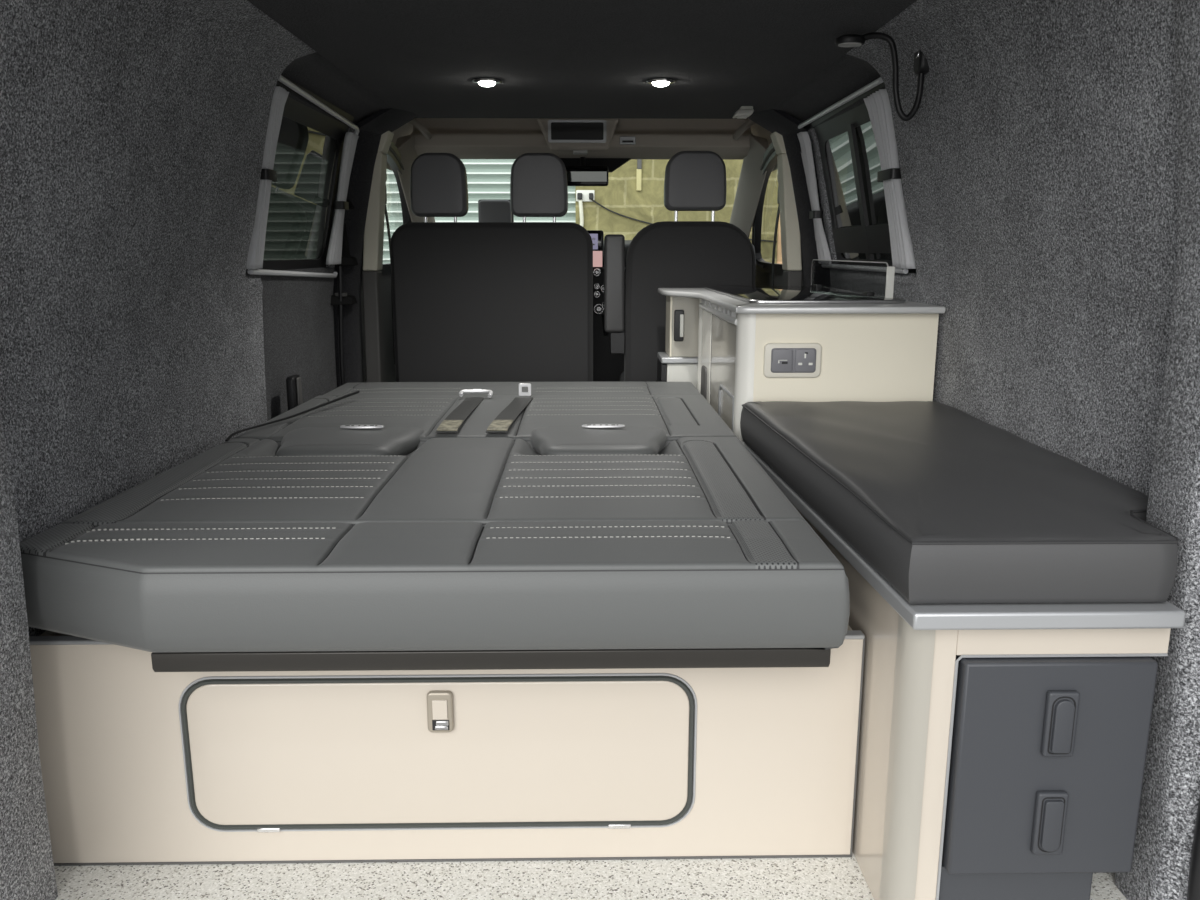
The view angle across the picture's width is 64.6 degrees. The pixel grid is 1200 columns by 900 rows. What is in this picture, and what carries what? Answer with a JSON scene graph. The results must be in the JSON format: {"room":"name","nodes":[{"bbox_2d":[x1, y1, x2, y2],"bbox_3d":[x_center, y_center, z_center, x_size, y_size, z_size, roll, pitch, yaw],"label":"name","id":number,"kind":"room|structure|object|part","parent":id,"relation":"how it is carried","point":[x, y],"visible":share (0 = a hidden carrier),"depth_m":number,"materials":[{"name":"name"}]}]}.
{"room":"vehicle interior","nodes":[
{"label":"vehicle interior","id":0,"kind":"room"},
{"bbox_2d":[0,0,390,635],"bbox_3d":[-0.835,-0.253,2.267,0.300,1.480,2.671,0,12,-1],"label":"wall","id":1,"kind":"structure","parent":0,"point":[136,336],"depth_m":1.75,"materials":[{"name":"carpet"}]},
{"bbox_2d":[0,415,57,899],"bbox_3d":[-0.835,0.009,1.147,0.309,1.430,0.350,0,12,-1],"label":"trim","id":2,"kind":"structure","parent":1,"relation":"attached to","point":[27,871],"depth_m":1.33,"materials":[{"name":"carpet"}]},
{"bbox_2d":[246,75,358,277],"bbox_3d":[-0.863,-0.763,2.811,0.168,0.526,0.906,0,12,-1],"label":"window","id":3,"kind":"structure","parent":1,"relation":"in","point":[309,148],"depth_m":2.83,"materials":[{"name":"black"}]},
{"bbox_2d":[246,86,288,268],"bbox_3d":[-0.845,-0.684,2.412,0.123,0.441,0.097,0,12,-1],"label":"curtain","id":4,"kind":"object","parent":3,"relation":"hanging from","point":[268,175],"visible":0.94,"depth_m":2.40,"materials":[{"name":"white fabric"}]},
{"bbox_3d":[-0.909,-0.533,2.874,0.015,0.048,0.876,0,12,-1],"label":"curtain rail","id":5,"kind":"part","parent":3,"relation":"part of","materials":[{"name":"silver metal"}]},
{"bbox_3d":[-0.887,-0.764,2.803,0.091,0.420,0.790,0,12,-1],"label":"pane","id":6,"kind":"part","parent":3,"relation":"part of","materials":[{"name":"clear glass"}]},
{"bbox_3d":[-0.802,-0.985,2.765,0.026,0.058,0.884,0,12,-2],"label":"curtain rail","id":7,"kind":"part","parent":3,"relation":"part of","materials":[{"name":"silver metal"}]},
{"bbox_2d":[326,132,358,264],"bbox_3d":[-0.862,-0.839,3.191,0.116,0.423,0.131,0,12,-1],"label":"curtain","id":8,"kind":"object","parent":3,"relation":"hanging from","point":[334,254],"visible":1,"depth_m":3.17,"materials":[{"name":"white fabric"}]},
{"bbox_2d":[338,266,344,385],"bbox_3d":[-0.910,-0.633,3.318,0.035,0.890,0.022,-8,14,-34],"label":"trim","id":9,"kind":"structure","parent":1,"relation":"attached to","point":[340,280],"depth_m":3.35,"materials":[{"name":"black plastic"}]},
{"bbox_2d":[330,293,356,304],"bbox_3d":[-0.908,-0.536,3.364,0.073,0.042,0.105,0,12,-1],"label":"buffer","id":10,"kind":"object","parent":1,"relation":"attached to","point":[347,299],"visible":0.99,"depth_m":3.33,"materials":[{"name":"black plastic"}]},
{"bbox_2d":[337,199,357,265],"bbox_3d":[-0.888,-0.761,3.321,0.053,0.229,0.096,0,12,-1],"label":"trim","id":11,"kind":"structure","parent":1,"relation":"in","point":[346,259],"depth_m":3.33,"materials":[{"name":"black plastic"}]},
{"bbox_3d":[-0.899,-0.766,3.344,0.022,0.200,0.050,0,12,-1],"label":"plate","id":12,"kind":"part","parent":11,"relation":"part of","materials":[{"name":"black plastic"}]},
{"bbox_2d":[333,108,417,387],"bbox_3d":[-0.816,-0.481,3.472,0.330,1.430,0.220,0,12,-1],"label":"trim","id":13,"kind":"structure","parent":1,"relation":"attached to","point":[371,129],"depth_m":3.38,"materials":[{"name":"plastic"}]},
{"bbox_2d":[362,131,393,381],"bbox_3d":[-0.816,-0.471,3.558,0.133,1.375,0.095,0,12,-1],"label":"trim","id":14,"kind":"structure","parent":1,"relation":"attached to","point":[374,225],"depth_m":3.48,"materials":[{"name":"beige plastic"}]},
{"bbox_3d":[-0.850,-0.231,3.608,0.066,0.884,0.095,0,12,-1],"label":"trim","id":15,"kind":"part","parent":14,"relation":"part of","materials":[{"name":"grey plastic"}]},
{"bbox_3d":[-0.824,-0.868,3.474,0.091,0.415,0.095,0,12,-1],"label":"trim","id":16,"kind":"part","parent":14,"relation":"part of","materials":[{"name":"beige plastic"}]},
{"bbox_2d":[385,173,394,363],"bbox_3d":[-0.822,-0.699,3.724,0.030,0.752,0.275,-1,12,-5],"label":"belt","id":17,"kind":"object","parent":1,"relation":"hanging from","point":[386,213],"visible":0.27,"depth_m":3.73,"materials":[{"name":"grey fabric"}]},
{"bbox_2d":[361,134,434,381],"bbox_3d":[-0.895,-0.670,4.355,0.236,1.436,1.610,0,12,-1],"label":"door","id":18,"kind":"structure","parent":1,"relation":"in","point":[401,156],"depth_m":4.14,"materials":[{"name":"grey plastic"}]},
{"bbox_3d":[-0.846,-1.139,4.484,0.082,0.573,1.165,-1,12,-4],"label":"pillar trim","id":19,"kind":"part","parent":18,"relation":"part of","materials":[{"name":"beige plastic"}]},
{"bbox_2d":[537,118,617,154],"bbox_3d":[-0.092,-1.305,3.956,0.333,0.138,0.098,0,12,-1],"label":"console","id":20,"kind":"object","parent":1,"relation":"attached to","point":[579,136],"visible":0.99,"depth_m":3.91,"materials":[{"name":"beige plastic"}]},
{"bbox_2d":[548,120,605,142],"bbox_3d":[-0.093,-1.311,3.910,0.240,0.090,0.010,0,12,-1],"label":"tray","id":21,"kind":"object","parent":20,"relation":"on","point":[559,131],"depth_m":3.91,"materials":[{"name":"plastic"}]},
{"bbox_2d":[573,150,587,154],"bbox_3d":[-0.082,-1.244,3.968,0.060,0.014,0.060,0,12,-1],"label":"lamp","id":22,"kind":"object","parent":20,"relation":"attached to","point":[576,152],"depth_m":3.94,"materials":[{"name":"grey plastic"}]},
{"bbox_2d":[411,118,752,159],"bbox_3d":[-0.075,-1.358,4.103,1.440,0.175,0.250,0,12,-1],"label":"shelf","id":23,"kind":"object","parent":1,"relation":"attached to","point":[464,138],"depth_m":4.03,"materials":[{"name":"beige"}]},
{"bbox_2d":[387,118,777,170],"bbox_3d":[-0.070,-1.285,3.842,1.720,0.250,0.850,0,12,-1],"label":"trim","id":24,"kind":"structure","parent":1,"relation":"attached to","point":[464,138],"depth_m":4.03,"materials":[{"name":"beige"}]},
{"bbox_3d":[-0.757,-1.318,3.878,0.122,0.087,0.124,0,12,-1],"label":"grab handle","id":25,"kind":"part","parent":24,"relation":"part of","materials":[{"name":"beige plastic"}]},
{"bbox_3d":[0.116,-1.298,3.985,0.067,0.033,0.008,0,12,-1],"label":"visor label plate","id":26,"kind":"part","parent":24,"relation":"part of","materials":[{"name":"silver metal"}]},
{"bbox_3d":[0.615,-1.323,3.901,0.122,0.087,0.124,0,12,-1],"label":"grab handle","id":27,"kind":"part","parent":24,"relation":"part of","materials":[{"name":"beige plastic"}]},
{"bbox_2d":[565,157,608,185],"bbox_3d":[-0.077,-1.221,4.150,0.227,0.135,0.073,0,12,-1],"label":"mirror","id":28,"kind":"object","parent":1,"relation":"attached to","point":[582,175],"visible":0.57,"depth_m":4.12,"materials":[{"name":"black mirror"}]},
{"bbox_3d":[-0.075,-1.258,4.152,0.024,0.064,0.055,0,12,-1],"label":"stem","id":29,"kind":"part","parent":28,"relation":"part of","materials":[{"name":"black plastic"}]},
{"bbox_2d":[566,171,606,181],"bbox_3d":[-0.075,-1.187,4.125,0.209,0.042,0.009,0,12,-1],"label":"mirror glass","id":30,"kind":"object","parent":28,"relation":"attached to","point":[572,176],"depth_m":4.12,"materials":[{"name":"grey"}]},
{"bbox_2d":[622,140,632,142],"bbox_3d":[0.116,-1.293,3.981,0.046,0.008,0.005,0,12,-1],"label":"print","id":31,"kind":"object","parent":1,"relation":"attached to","point":[623,141],"depth_m":3.98,"materials":[{"name":"black plastic"}]},
{"bbox_2d":[247,0,916,118],"bbox_3d":[-0.040,-0.955,2.154,1.320,0.040,2.710,0,12,-1],"label":"ceiling","id":32,"kind":"structure","parent":0,"point":[550,58],"depth_m":2.27,"materials":[{"name":"fabric"}]},
{"bbox_2d":[472,77,500,86],"bbox_3d":[-0.320,-1.038,2.688,0.082,0.017,0.082,0,12,-1],"label":"recessed light","id":33,"kind":"object","parent":32,"relation":"in","point":[485,81],"visible":1,"depth_m":2.67,"materials":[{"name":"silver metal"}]},
{"bbox_2d":[646,78,674,86],"bbox_3d":[0.172,-1.039,2.692,0.082,0.017,0.082,0,12,-1],"label":"recessed light","id":34,"kind":"object","parent":32,"relation":"in","point":[659,82],"visible":1,"depth_m":2.67,"materials":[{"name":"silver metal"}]},
{"bbox_2d":[733,106,753,118],"bbox_3d":[0.481,-1.133,3.190,0.065,0.038,0.067,0,12,-1],"label":"sensor","id":35,"kind":"object","parent":32,"relation":"attached to","point":[743,112],"visible":1,"depth_m":3.17,"materials":[{"name":"white plastic"}]},
{"bbox_2d":[54,852,1126,899],"bbox_3d":[-0.054,0.325,3.211,1.900,0.040,4.250,0,12,-1],"label":"floor","id":36,"kind":"structure","parent":0,"point":[821,878],"depth_m":1.48,"materials":[{"name":"plastic"}]},
{"bbox_2d":[29,624,864,865],"bbox_3d":[-0.241,0.397,1.847,1.283,0.382,0.770,0,12,-1],"label":"bed base","id":37,"kind":"object","parent":36,"relation":"on","point":[140,765],"visible":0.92,"depth_m":1.49,"materials":[{"name":"beige laminate"}]},
{"bbox_2d":[20,382,849,671],"bbox_3d":[-0.288,0.216,2.294,1.244,0.551,1.930,0,12,-1],"label":"bed","id":38,"kind":"object","parent":37,"relation":"on","point":[612,525],"visible":0.94,"depth_m":1.39,"materials":[{"name":"grey leather"}]},
{"bbox_2d":[225,391,359,440],"bbox_3d":[-0.769,-0.094,2.417,0.024,0.028,0.613,3,12,14],"label":"strap","id":39,"kind":"object","parent":38,"relation":"on","point":[356,392],"visible":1,"depth_m":2.40,"materials":[{"name":"black fabric"}]},
{"bbox_2d":[286,375,302,410],"bbox_3d":[-0.881,-0.133,2.754,0.030,0.165,0.075,0,12,-1],"label":"belt buckle","id":40,"kind":"object","parent":38,"relation":"attached to","point":[293,382],"visible":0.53,"depth_m":2.72,"materials":[{"name":"black plastic"}]},
{"bbox_2d":[436,389,492,432],"bbox_3d":[-0.353,-0.111,2.500,0.099,0.022,0.580,0,12,-1],"label":"belt","id":41,"kind":"object","parent":38,"relation":"on","point":[452,423],"visible":1,"depth_m":2.45,"materials":[{"name":"grey fabric"}]},
{"bbox_2d":[486,383,532,432],"bbox_3d":[-0.229,-0.117,2.483,0.051,0.040,0.550,1,12,2],"label":"belt","id":42,"kind":"object","parent":38,"relation":"on","point":[502,423],"visible":1,"depth_m":2.44,"materials":[{"name":"grey fabric"}]},
{"bbox_3d":[-0.249,0.473,1.491,0.776,0.241,0.017,0,12,-1],"label":"locker door","id":43,"kind":"part","parent":37,"relation":"part of","materials":[{"name":"beige laminate"}]},
{"bbox_3d":[-0.243,0.423,1.462,0.021,0.014,0.005,0,12,-1],"label":"catch plate","id":44,"kind":"part","parent":37,"relation":"part of","materials":[{"name":"silver metal"}]},
{"bbox_2d":[390,153,592,381],"bbox_3d":[-0.401,-0.481,3.784,0.741,1.300,0.583,0,12,-1],"label":"passenger seat","id":45,"kind":"object","parent":36,"relation":"on","point":[472,301],"visible":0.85,"depth_m":3.46,"materials":[{"name":"grey fabric"}]},
{"bbox_3d":[-0.397,-0.523,3.553,0.741,0.638,0.147,0,12,-1],"label":"backrest","id":46,"kind":"part","parent":45,"relation":"part of","materials":[{"name":"grey fabric"}]},
{"bbox_2d":[587,230,755,381],"bbox_3d":[-0.082,-0.549,4.678,1.600,1.025,0.857,0,12,-1],"label":"dashboard","id":47,"kind":"object","parent":36,"relation":"on","point":[607,367],"visible":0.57,"depth_m":4.31,"materials":[{"name":"black plastic"}]},
{"bbox_2d":[478,199,513,221],"bbox_3d":[-0.495,-1.094,4.508,0.167,0.186,0.090,0,12,-1],"label":"box","id":48,"kind":"object","parent":47,"relation":"on","point":[489,210],"visible":0.43,"depth_m":4.46,"materials":[{"name":"grey plastic"}]},
{"bbox_2d":[560,158,630,172],"bbox_3d":[-0.083,-1.181,4.611,1.600,0.420,0.787,0,12,-1],"label":"window","id":49,"kind":"structure","parent":47,"relation":"on","point":[613,164],"depth_m":4.21,"materials":[{"name":"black glass"}]},
{"bbox_3d":[-0.013,-0.794,4.244,0.034,0.034,0.017,0,12,-1],"label":"knob","id":50,"kind":"part","parent":47,"relation":"part of","materials":[{"name":"silver metal"}]},
{"bbox_3d":[-0.005,-0.636,4.278,0.046,0.046,0.017,0,12,-1],"label":"knob","id":51,"kind":"part","parent":47,"relation":"part of","materials":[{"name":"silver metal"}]},
{"bbox_3d":[0.020,-0.551,4.295,0.034,0.143,0.106,0,12,-1],"label":"gear lever","id":52,"kind":"part","parent":47,"relation":"part of","materials":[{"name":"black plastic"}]},
{"bbox_2d":[657,296,698,388],"bbox_3d":[0.504,-0.182,3.310,0.598,0.711,0.186,0,12,-1],"label":"base cabinet","id":53,"kind":"object","parent":36,"relation":"on","point":[679,363],"visible":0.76,"depth_m":3.19,"materials":[{"name":"beige laminate"}]},
{"bbox_3d":[0.214,-0.070,3.334,0.019,0.483,0.175,0,12,-1],"label":"drawer","id":54,"kind":"part","parent":53,"relation":"part of","materials":[{"name":"black plastic"}]},
{"bbox_2d":[657,352,697,363],"bbox_3d":[0.274,-0.319,3.280,0.138,0.021,0.180,0,12,-1],"label":"shelf","id":55,"kind":"object","parent":53,"relation":"attached to","point":[663,357],"depth_m":3.20,"materials":[{"name":"silver metal"}]},
{"bbox_2d":[674,310,683,340],"bbox_3d":[0.263,-0.415,3.172,0.032,0.105,0.014,0,12,-1],"label":"switch plate","id":56,"kind":"object","parent":53,"relation":"attached to","point":[678,314],"depth_m":3.16,"materials":[{"name":"black plastic"}]},
{"bbox_2d":[680,314,683,336],"bbox_3d":[0.273,-0.414,3.165,0.012,0.075,0.006,0,12,-1],"label":"switch","id":57,"kind":"object","parent":53,"relation":"attached to","point":[681,315],"depth_m":3.16,"materials":[{"name":"white plastic"}]},
{"bbox_3d":[0.284,-0.183,3.311,0.118,0.253,0.175,0,12,-1],"label":"forward drawer","id":58,"kind":"part","parent":53,"relation":"part of","materials":[{"name":"beige laminate"}]},
{"bbox_3d":[0.522,-0.416,3.190,0.565,0.204,0.015,0,12,-1],"label":"forward panel","id":59,"kind":"part","parent":53,"relation":"part of","materials":[{"name":"beige laminate"}]},
{"bbox_2d":[604,151,754,381],"bbox_3d":[0.292,-0.487,3.795,0.562,1.308,0.583,0,12,-1],"label":"seat","id":60,"kind":"object","parent":36,"relation":"on","point":[664,254],"visible":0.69,"depth_m":3.46,"materials":[{"name":"grey fabric"}]},
{"bbox_3d":[0.053,-0.616,3.515,0.074,0.355,0.070,0,12,-1],"label":"armrest","id":61,"kind":"part","parent":60,"relation":"part of","materials":[{"name":"grey plastic"}]},
{"bbox_2d":[620,372,623,381],"bbox_3d":[0.330,-0.244,3.920,0.485,0.140,0.440,0,12,-1],"label":"seat cushion","id":62,"kind":"object","parent":60,"relation":"on","point":[622,375],"depth_m":3.97,"materials":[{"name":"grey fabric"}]},
{"bbox_3d":[0.279,-0.853,3.490,0.012,0.090,0.011,0,12,-1],"label":"headrest post","id":63,"kind":"part","parent":60,"relation":"part of","materials":[{"name":"silver metal"}]},
{"bbox_3d":[0.335,-0.527,3.565,0.485,0.642,0.147,0,12,-1],"label":"backrest","id":64,"kind":"part","parent":60,"relation":"part of","materials":[{"name":"grey fabric"}]},
{"bbox_3d":[0.415,-0.853,3.492,0.012,0.090,0.011,0,12,-1],"label":"headrest post","id":65,"kind":"part","parent":60,"relation":"part of","materials":[{"name":"silver metal"}]},
{"bbox_2d":[697,299,938,442],"bbox_3d":[0.565,-0.020,2.785,0.490,0.811,0.879,0,12,-1],"label":"kitchen cabinet","id":66,"kind":"object","parent":36,"relation":"on","point":[743,358],"visible":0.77,"depth_m":2.31,"materials":[{"name":"white laminate"}]},
{"bbox_3d":[0.340,-0.100,3.179,0.034,0.805,0.068,0,12,-1],"label":"post","id":67,"kind":"part","parent":66,"relation":"part of","materials":[{"name":"white laminate"}]},
{"bbox_3d":[0.331,-0.200,3.010,0.013,0.130,0.100,0,12,-1],"label":"door pull","id":68,"kind":"part","parent":66,"relation":"part of","materials":[{"name":"grey"}]},
{"bbox_3d":[0.340,-0.056,3.040,0.016,0.775,0.220,0,12,-1],"label":"narrow panel","id":69,"kind":"part","parent":66,"relation":"part of","materials":[{"name":"white laminate"}]},
{"bbox_3d":[0.346,-0.026,2.663,0.012,0.672,0.510,0,12,-1],"label":"fridge door","id":70,"kind":"part","parent":66,"relation":"part of","materials":[{"name":"beige laminate"}]},
{"bbox_3d":[0.355,0.063,2.390,0.038,0.811,0.051,0,12,-1],"label":"corner post","id":71,"kind":"part","parent":66,"relation":"part of","materials":[{"name":"white laminate"}]},
{"bbox_2d":[763,343,821,377],"bbox_3d":[0.467,-0.217,2.305,0.140,0.085,0.011,0,12,-1],"label":"double socket","id":72,"kind":"object","parent":66,"relation":"attached to","point":[780,360],"depth_m":2.30,"materials":[{"name":"grey plastic"}]},
{"bbox_2d":[658,288,944,313],"bbox_3d":[0.509,-0.446,2.793,0.595,0.017,1.128,0,12,-1],"label":"countertop","id":73,"kind":"structure","parent":66,"relation":"on","point":[735,305],"depth_m":2.25,"materials":[{"name":"grey laminate"}]},
{"bbox_2d":[705,259,905,302],"bbox_3d":[0.563,-0.510,2.814,0.398,0.099,0.951,0,12,-1],"label":"cooktop","id":74,"kind":"object","parent":73,"relation":"in","point":[817,293],"visible":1,"depth_m":2.59,"materials":[{"name":"black glass"}]},
{"bbox_3d":[0.560,-0.464,2.815,0.380,0.008,0.920,0,12,-1],"label":"plate","id":75,"kind":"part","parent":74,"relation":"part of","materials":[{"name":"black glass"}]},
{"bbox_3d":[0.596,0.065,2.379,0.443,0.811,0.018,0,12,-1],"label":"panel","id":76,"kind":"part","parent":66,"relation":"part of","materials":[{"name":"beige laminate"}]},
{"bbox_2d":[742,442,1185,899],"bbox_3d":[0.593,0.339,1.833,0.475,0.500,1.125,0,12,-1],"label":"base cabinet","id":77,"kind":"object","parent":36,"relation":"on","point":[910,673],"visible":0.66,"depth_m":1.31,"materials":[{"name":"cream laminate"},{"name":"silver trim"}]},
{"bbox_3d":[0.412,0.346,1.867,0.016,0.473,1.053,0,12,-1],"label":"panel","id":78,"kind":"part","parent":77,"relation":"part of","materials":[{"name":"beige laminate"}]},
{"bbox_3d":[0.429,0.458,1.333,0.034,0.474,0.048,0,12,-1],"label":"corner post","id":79,"kind":"part","parent":77,"relation":"part of","materials":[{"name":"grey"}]},
{"bbox_2d":[740,401,1178,603],"bbox_3d":[0.597,0.041,1.777,0.495,0.105,1.108,0,12,-1],"label":"bench cushion","id":80,"kind":"object","parent":77,"relation":"on","point":[946,504],"visible":0.99,"depth_m":1.40,"materials":[{"name":"grey leather"}]},
{"bbox_3d":[0.622,0.251,1.280,0.287,0.047,0.016,0,12,-1],"label":"rail","id":81,"kind":"part","parent":77,"relation":"part of","materials":[{"name":"beige laminate"}]},
{"bbox_2d":[939,655,1157,899],"bbox_3d":[0.612,0.472,1.388,0.263,0.423,0.200,0,12,-1],"label":"drawer box","id":82,"kind":"object","parent":36,"relation":"on","point":[1048,754],"visible":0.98,"depth_m":1.29,"materials":[{"name":"grey plastic"}]},
{"bbox_2d":[575,159,778,262],"bbox_3d":[0.903,-1.591,7.960,2.210,2.950,0.200,0,12,-1],"label":"wall","id":83,"kind":"structure","parent":0,"point":[620,196],"depth_m":7.76,"materials":[{"name":"beige brick"}]},
{"bbox_2d":[383,169,402,263],"bbox_3d":[-1.700,-1.911,7.796,0.172,0.746,0.078,0,12,-1],"label":"roller shutter","id":84,"kind":"object","parent":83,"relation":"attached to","point":[393,205],"depth_m":7.77,"materials":[{"name":"grey"}]},
{"bbox_2d":[434,159,515,221],"bbox_3d":[-1.019,-2.117,7.765,0.669,0.488,0.078,0,12,-1],"label":"roller shutter","id":85,"kind":"object","parent":83,"relation":"attached to","point":[488,178],"depth_m":7.73,"materials":[{"name":"grey metal"}]},
{"bbox_2d":[514,186,575,222],"bbox_3d":[-0.451,-2.013,7.797,0.501,0.285,0.078,0,12,-1],"label":"roller shutter","id":86,"kind":"object","parent":83,"relation":"attached to","point":[570,216],"depth_m":7.79,"materials":[{"name":"grey metal"}]},
{"bbox_2d":[576,190,594,201],"bbox_3d":[-0.119,-2.064,7.712,0.150,0.090,0.055,0,12,-1],"label":"wall socket","id":87,"kind":"object","parent":83,"relation":"attached to","point":[584,195],"visible":1,"depth_m":7.72,"materials":[{"name":"white plastic"}]},
{"bbox_2d":[579,200,583,226],"bbox_3d":[-0.194,-1.073,7.901,0.124,1.941,0.043,0,12,-1],"label":"cable","id":88,"kind":"object","parent":87,"relation":"hanging from","point":[580,201],"visible":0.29,"depth_m":7.71,"materials":[{"name":"beige plastic"}]},
{"bbox_2d":[636,159,641,190],"bbox_3d":[0.316,-2.230,7.695,0.040,0.250,0.035,0,12,-1],"label":"box","id":89,"kind":"object","parent":83,"relation":"attached to","point":[639,161],"visible":0.93,"depth_m":7.68,"materials":[{"name":"beige"}]},
{"bbox_2d":[591,199,776,241],"bbox_3d":[0.844,-1.863,7.774,1.834,0.371,0.021,0,12,-1],"label":"cable","id":90,"kind":"object","parent":83,"relation":"attached to","point":[591,199],"visible":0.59,"depth_m":7.76,"materials":[{"name":"black plastic"}]},
{"bbox_2d":[772,0,1177,495],"bbox_3d":[0.754,-0.258,2.294,0.299,1.480,2.671,0,12,-1],"label":"wall","id":91,"kind":"structure","parent":0,"point":[1038,155],"depth_m":1.70,"materials":[{"name":"carpet"}]},
{"bbox_2d":[730,135,802,285],"bbox_3d":[0.741,-0.676,4.383,0.236,1.436,1.610,0,12,-1],"label":"door","id":92,"kind":"structure","parent":91,"relation":"in","point":[760,160],"depth_m":4.29,"materials":[{"name":"grey plastic"}]},
{"bbox_3d":[0.684,-1.144,4.510,0.082,0.573,1.165,0,12,2],"label":"pillar trim","id":93,"kind":"part","parent":92,"relation":"part of","materials":[{"name":"beige plastic"}]},
{"bbox_2d":[771,175,779,285],"bbox_3d":[0.689,-0.704,3.750,0.030,0.752,0.275,1,12,3],"label":"belt","id":94,"kind":"object","parent":91,"relation":"hanging from","point":[778,210],"visible":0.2,"depth_m":3.77,"materials":[{"name":"grey fabric"}]},
{"bbox_2d":[770,132,801,285],"bbox_3d":[0.691,-0.477,3.584,0.133,1.375,0.095,0,12,-1],"label":"trim","id":95,"kind":"structure","parent":91,"relation":"attached to","point":[789,224],"depth_m":3.47,"materials":[{"name":"beige plastic"}]},
{"bbox_3d":[0.698,-0.873,3.500,0.091,0.415,0.095,0,12,-1],"label":"trim","id":96,"kind":"part","parent":95,"relation":"part of","materials":[{"name":"beige plastic"}]},
{"bbox_3d":[0.724,-0.237,3.635,0.066,0.884,0.095,0,12,-1],"label":"trim","id":97,"kind":"part","parent":95,"relation":"part of","materials":[{"name":"grey plastic"}]},
{"bbox_2d":[747,109,830,287],"bbox_3d":[0.694,-0.487,3.498,0.330,1.430,0.220,0,12,-1],"label":"trim","id":98,"kind":"structure","parent":91,"relation":"attached to","point":[781,122],"depth_m":3.38,"materials":[{"name":"plastic"}]},
{"bbox_2d":[798,77,915,273],"bbox_3d":[0.771,-0.781,2.881,0.168,0.520,0.993,0,12,-1],"label":"window","id":99,"kind":"structure","parent":91,"relation":"in","point":[850,159],"depth_m":2.87,"materials":[{"name":"black plastic"}]},
{"bbox_2d":[797,132,831,263],"bbox_3d":[0.741,-0.873,3.307,0.123,0.441,0.157,0,12,-1],"label":"curtain","id":100,"kind":"object","parent":99,"relation":"hanging from","point":[816,214],"visible":0.99,"depth_m":3.29,"materials":[{"name":"white fabric"}]},
{"bbox_3d":[0.701,-1.011,2.847,0.028,0.042,0.963,0,12,-1],"label":"curtain rail","id":101,"kind":"part","parent":99,"relation":"part of","materials":[{"name":"silver metal"}]},
{"bbox_3d":[0.778,-0.766,2.837,0.093,0.390,0.740,0,12,-1],"label":"sliding frame","id":102,"kind":"part","parent":99,"relation":"part of","materials":[{"name":"black plastic"}]},
{"bbox_3d":[0.803,-0.572,2.963,0.015,0.022,0.906,0,12,-1],"label":"curtain rail","id":103,"kind":"part","parent":99,"relation":"part of","materials":[{"name":"silver metal"}]},
{"bbox_3d":[0.785,-0.770,2.831,0.091,0.420,0.790,0,12,-1],"label":"pane","id":104,"kind":"part","parent":99,"relation":"part of","materials":[{"name":"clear glass"}]},
{"bbox_2d":[864,89,915,268],"bbox_3d":[0.756,-0.700,2.487,0.123,0.441,0.172,0,12,-1],"label":"curtain","id":105,"kind":"object","parent":99,"relation":"hanging from","point":[878,106],"visible":0.97,"depth_m":2.45,"materials":[{"name":"grey fabric"}]},
{"bbox_2d":[835,32,928,120],"bbox_3d":[0.617,-0.812,2.068,0.219,0.183,0.056,0,12,-1],"label":"reading lamp","id":106,"kind":"object","parent":91,"relation":"attached to","point":[921,67],"visible":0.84,"depth_m":2.06,"materials":[{"name":"black plastic"}]},
{"bbox_2d":[838,43,861,46],"bbox_3d":[0.540,-0.876,2.053,0.050,0.002,0.042,0,12,-1],"label":"diffuser","id":107,"kind":"object","parent":106,"relation":"attached to","point":[839,44],"depth_m":2.05,"materials":[{"name":"grey plastic"}]},
{"bbox_2d":[1114,0,1199,899],"bbox_3d":[0.794,-0.016,1.265,0.309,1.430,0.165,0,12,-1],"label":"trim","id":108,"kind":"structure","parent":91,"relation":"attached to","point":[1170,794],"depth_m":1.28,"materials":[{"name":"carpet"}]},
{"bbox_2d":[1187,797,1199,899],"bbox_3d":[0.761,0.024,1.187,0.193,1.427,0.030,0,12,-1],"label":"trim","id":109,"kind":"structure","parent":91,"relation":"attached to","point":[1193,893],"depth_m":1.30,"materials":[{"name":"black plastic"}]},
{"label":"outside","id":110,"kind":"structure","parent":0,"visible":0},
{"bbox_3d":[0.000,1.536,0.324,60.000,0.020,60.000,0,12,-1],"label":"ground","id":111,"kind":"structure","parent":110,"visible":0},
{"bbox_2d":[776,215,781,263],"bbox_3d":[1.437,-1.420,7.515,0.080,2.800,0.040,0,12,-1],"label":"board","id":112,"kind":"object","parent":111,"relation":"on","point":[779,250],"visible":0.02,"depth_m":7.46,"materials":[{"name":"beige wood"}]}
]}

